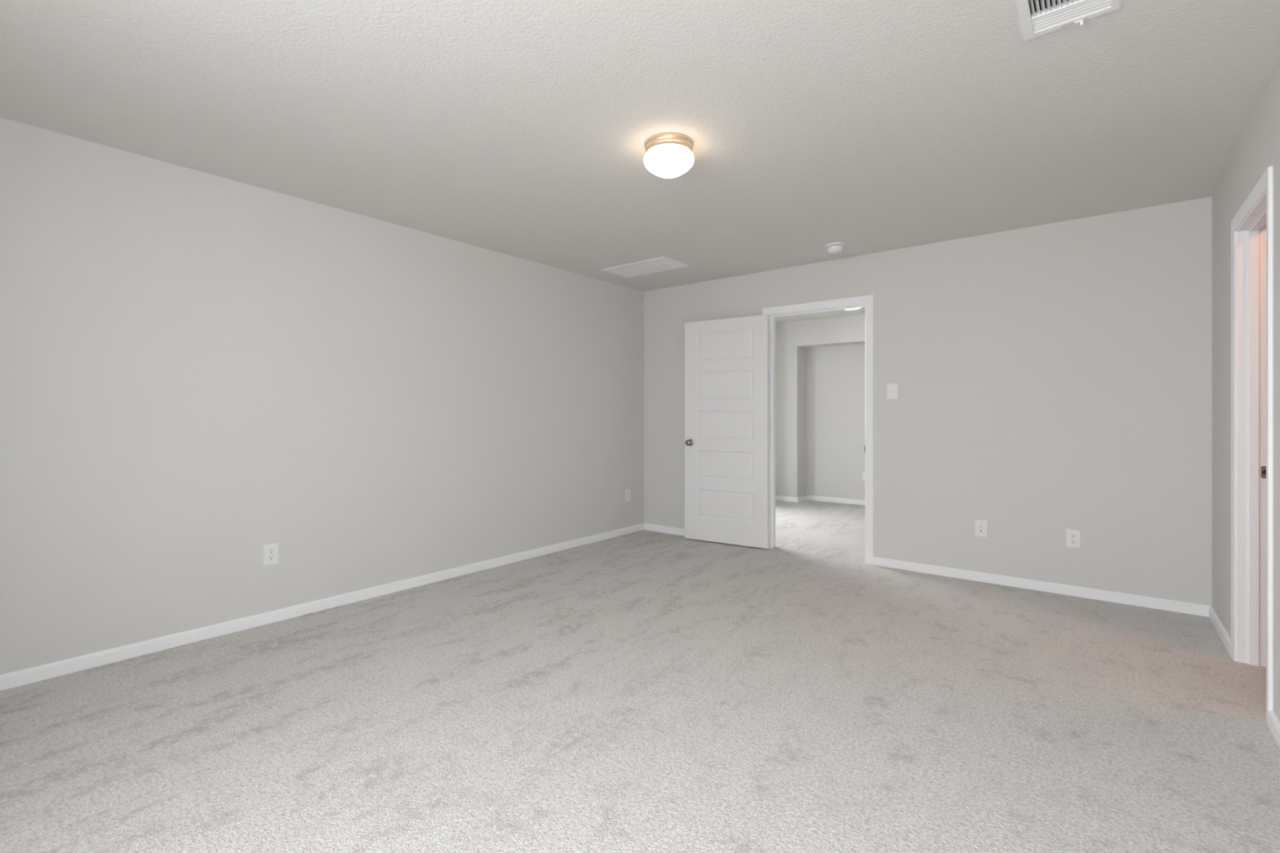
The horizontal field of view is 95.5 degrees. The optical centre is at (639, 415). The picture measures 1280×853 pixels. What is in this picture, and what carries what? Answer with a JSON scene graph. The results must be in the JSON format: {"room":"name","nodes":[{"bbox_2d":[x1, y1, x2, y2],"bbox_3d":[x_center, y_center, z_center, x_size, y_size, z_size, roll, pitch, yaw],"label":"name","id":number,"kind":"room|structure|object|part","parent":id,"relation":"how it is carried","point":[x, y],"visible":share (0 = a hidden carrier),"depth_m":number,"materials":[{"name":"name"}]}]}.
{"room":"empty bedroom","nodes":[
{"label":"empty bedroom","id":0,"kind":"room"},
{"bbox_2d":[0,116,644,675],"bbox_3d":[-1.633,-0.102,3.945,0.115,2.540,5.480,0,0,38],"label":"wall","id":1,"kind":"structure","parent":0,"point":[200,371],"depth_m":3.21,"materials":[{"name":"white paint"}]},
{"bbox_2d":[262,542,278,565],"bbox_3d":[-2.082,0.783,3.280,0.008,0.118,0.076,0,0,38],"label":"wall outlet","id":2,"kind":"object","parent":1,"relation":"attached to","point":[270,551],"visible":1,"depth_m":3.28,"materials":[{"name":"white plastic"}]},
{"bbox_2d":[267,555,275,560],"bbox_3d":[-2.081,0.803,3.279,0.003,0.029,0.034,0,0,38],"label":"receptacle","id":3,"kind":"object","parent":2,"relation":"attached to","point":[270,557],"depth_m":3.28,"materials":[{"name":"grey plastic"}]},
{"bbox_2d":[267,547,275,553],"bbox_3d":[-2.081,0.764,3.279,0.003,0.029,0.034,0,0,38],"label":"receptacle","id":4,"kind":"object","parent":2,"relation":"attached to","point":[270,550],"depth_m":3.28,"materials":[{"name":"grey plastic"}]},
{"bbox_2d":[0,523,644,690],"bbox_3d":[-1.583,1.136,3.906,0.013,0.064,5.250,0,0,38],"label":"baseboard","id":5,"kind":"structure","parent":1,"relation":"attached to","point":[30,675],"depth_m":3.23,"materials":[{"name":"white paint"}]},
{"bbox_2d":[625,488,630,502],"bbox_3d":[-0.118,0.791,5.760,0.008,0.118,0.076,0,0,38],"label":"wall outlet","id":6,"kind":"object","parent":1,"relation":"attached to","point":[627,491],"visible":1,"depth_m":5.75,"materials":[{"name":"white plastic"}]},
{"bbox_2d":[0,499,1279,852],"bbox_3d":[0.794,1.228,4.638,5.760,0.120,9.580,0,0,38],"label":"floor","id":7,"kind":"structure","parent":0,"point":[644,691],"depth_m":2.19,"materials":[{"name":"carpet"}]},
{"bbox_2d":[0,0,1279,291],"bbox_3d":[0.050,-1.322,2.612,4.180,0.100,5.250,0,0,38],"label":"ceiling","id":8,"kind":"structure","parent":0,"point":[521,129],"depth_m":2.40,"materials":[{"name":"white paint"}]},
{"bbox_2d":[601,256,688,278],"bbox_3d":[0.040,-1.305,4.998,0.676,0.083,0.364,0,0,38],"label":"ceiling vent","id":9,"kind":"object","parent":8,"relation":"in","point":[660,264],"visible":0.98,"depth_m":4.97,"materials":[{"name":"white metal"}]},
{"bbox_2d":[643,133,693,178],"bbox_3d":[0.135,-1.194,2.724,0.237,0.156,0.237,0,0,38],"label":"ceiling light","id":10,"kind":"object","parent":8,"relation":"attached to","point":[668,155],"visible":1,"depth_m":2.65,"materials":[{"name":"beige glass"}]},
{"bbox_2d":[824,242,845,253],"bbox_3d":[1.456,-1.242,4.334,0.152,0.058,0.152,0,0,38],"label":"smoke detector","id":11,"kind":"object","parent":8,"relation":"attached to","point":[833,247],"visible":1,"depth_m":4.29,"materials":[{"name":"white plastic"}]},
{"bbox_2d":[1013,0,1122,40],"bbox_3d":[1.270,-1.303,1.728,0.261,0.107,0.404,0,0,38],"label":"ceiling vent","id":12,"kind":"object","parent":8,"relation":"in","point":[1046,16],"visible":1,"depth_m":1.83,"materials":[{"name":"white metal"}]},
{"bbox_3d":[1.408,-1.257,1.864,0.022,0.014,0.016,0,0,38],"label":"damper lever","id":13,"kind":"part","parent":12,"relation":"part of","materials":[{"name":"white metal"}]},
{"bbox_2d":[775,314,865,497],"bbox_3d":[3.490,-0.102,6.942,4.395,2.540,0.310,0,0,38],"label":"wall","id":14,"kind":"structure","parent":0,"point":[793,339],"depth_m":7.89,"materials":[{"name":"white paint"}]},
{"bbox_2d":[775,495,796,502],"bbox_3d":[1.935,1.136,7.967,0.455,0.064,0.013,0,0,38],"label":"baseboard","id":15,"kind":"structure","parent":14,"relation":"attached to","point":[777,497],"depth_m":7.92,"materials":[{"name":"white paint"}]},
{"bbox_2d":[796,494,806,502],"bbox_3d":[2.215,1.136,7.943,0.013,0.064,0.323,0,0,38],"label":"baseboard","id":16,"kind":"structure","parent":14,"relation":"attached to","point":[800,499],"depth_m":7.92,"materials":[{"name":"white paint"}]},
{"bbox_2d":[775,306,865,323],"bbox_3d":[2.707,-1.322,5.954,4.395,0.100,3.060,0,0,38],"label":"ceiling","id":17,"kind":"structure","parent":0,"point":[842,313],"depth_m":7.38,"materials":[{"name":"white paint"}]},
{"bbox_2d":[806,343,865,500],"bbox_3d":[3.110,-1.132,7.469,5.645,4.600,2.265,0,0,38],"label":"wall","id":18,"kind":"structure","parent":0,"point":[836,375],"depth_m":7.81,"materials":[{"name":"white paint"}]},
{"bbox_2d":[806,495,865,505],"bbox_3d":[3.146,1.136,7.404,2.117,0.064,0.013,0,0,38],"label":"baseboard","id":19,"kind":"structure","parent":18,"relation":"attached to","point":[843,500],"depth_m":7.80,"materials":[{"name":"white paint"}]},
{"bbox_2d":[862,471,865,480],"bbox_3d":[2.937,0.790,7.573,0.076,0.118,0.008,0,0,38],"label":"wall outlet","id":20,"kind":"object","parent":18,"relation":"attached to","point":[863,473],"visible":0.59,"depth_m":7.58,"materials":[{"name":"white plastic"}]},
{"bbox_2d":[644,196,1212,605],"bbox_3d":[1.761,-0.102,4.679,4.295,2.540,0.115,0,0,38],"label":"wall","id":21,"kind":"structure","parent":0,"point":[1052,379],"depth_m":3.92,"materials":[{"name":"white paint"}]},
{"bbox_2d":[644,523,684,535],"bbox_3d":[0.566,1.136,5.544,1.322,0.064,0.013,0,0,38],"label":"baseboard","id":22,"kind":"structure","parent":21,"relation":"attached to","point":[680,531],"depth_m":5.79,"materials":[{"name":"white paint"}]},
{"bbox_2d":[684,314,770,548],"bbox_3d":[0.775,0.140,5.272,0.820,2.031,0.167,0,0,33],"label":"door","id":23,"kind":"structure","parent":21,"relation":"in","point":[727,423],"depth_m":5.25,"materials":[{"name":"white paint"}]},
{"bbox_3d":[0.450,0.253,5.412,0.055,0.055,0.052,0,0,33],"label":"knob","id":24,"kind":"part","parent":23,"relation":"part of","materials":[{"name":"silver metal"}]},
{"bbox_2d":[762,294,873,564],"bbox_3d":[1.495,0.112,4.890,0.946,2.113,0.139,0,0,38],"label":"door frame","id":25,"kind":"structure","parent":21,"relation":"attached to","point":[867,301],"depth_m":4.67,"materials":[{"name":"white paint"}]},
{"bbox_2d":[887,383,897,399],"bbox_3d":[1.933,-0.185,4.457,0.076,0.118,0.019,0,0,38],"label":"light switch","id":26,"kind":"object","parent":21,"relation":"attached to","point":[892,388],"visible":1,"depth_m":4.46,"materials":[{"name":"white plastic"}]},
{"bbox_2d":[974,519,987,537],"bbox_3d":[2.400,0.795,4.090,0.076,0.118,0.015,0,0,38],"label":"cable wall plate","id":27,"kind":"object","parent":21,"relation":"attached to","point":[980,526],"visible":1,"depth_m":4.09,"materials":[{"name":"white plastic"}]},
{"bbox_2d":[873,556,1212,617],"bbox_3d":[2.570,1.136,3.956,1.899,0.064,0.013,0,0,38],"label":"baseboard","id":28,"kind":"structure","parent":21,"relation":"attached to","point":[1202,610],"depth_m":3.83,"materials":[{"name":"white paint"}]},
{"bbox_2d":[1066,528,1080,548],"bbox_3d":[2.810,0.799,3.769,0.076,0.118,0.008,0,0,38],"label":"wall outlet","id":29,"kind":"object","parent":21,"relation":"attached to","point":[1073,537],"visible":1,"depth_m":3.77,"materials":[{"name":"white plastic"}]},
{"bbox_2d":[1070,539,1076,544],"bbox_3d":[2.809,0.819,3.768,0.034,0.029,0.003,0,0,38],"label":"receptacle","id":30,"kind":"object","parent":29,"relation":"attached to","point":[1072,541],"depth_m":3.77,"materials":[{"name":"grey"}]},
{"bbox_2d":[1070,533,1076,537],"bbox_3d":[2.809,0.780,3.768,0.034,0.029,0.003,0,0,38],"label":"receptacle","id":31,"kind":"object","parent":29,"relation":"attached to","point":[1072,535],"depth_m":3.77,"materials":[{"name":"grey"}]},
{"bbox_2d":[1212,63,1279,721],"bbox_3d":[1.698,-0.102,1.233,0.115,2.540,5.365,0,0,38],"label":"wall","id":32,"kind":"structure","parent":0,"point":[1258,148],"depth_m":2.91,"materials":[{"name":"white paint"}]},
{"bbox_2d":[1208,606,1231,657],"bbox_3d":[3.086,1.136,3.088,0.013,0.064,0.707,0,0,38],"label":"baseboard","id":33,"kind":"structure","parent":32,"relation":"attached to","point":[1224,635],"depth_m":3.06,"materials":[{"name":"white paint"}]},
{"bbox_2d":[1231,165,1272,723],"bbox_3d":[2.668,0.116,2.458,0.139,2.105,0.800,0,0,38],"label":"door frame","id":34,"kind":"structure","parent":32,"relation":"attached to","point":[1251,227],"depth_m":2.71,"materials":[{"name":"white paint"}]},
{"bbox_3d":[2.904,0.263,2.698,0.030,0.057,0.002,0,0,38],"label":"strike plate","id":35,"kind":"part","parent":34,"relation":"part of","materials":[{"name":"silver metal"}]},
{"bbox_2d":[1267,709,1279,747],"bbox_3d":[1.211,1.136,0.722,0.013,0.064,3.730,0,0,38],"label":"baseboard","id":36,"kind":"structure","parent":32,"relation":"attached to","point":[1273,723],"depth_m":2.12,"materials":[{"name":"white paint"}]}
]}

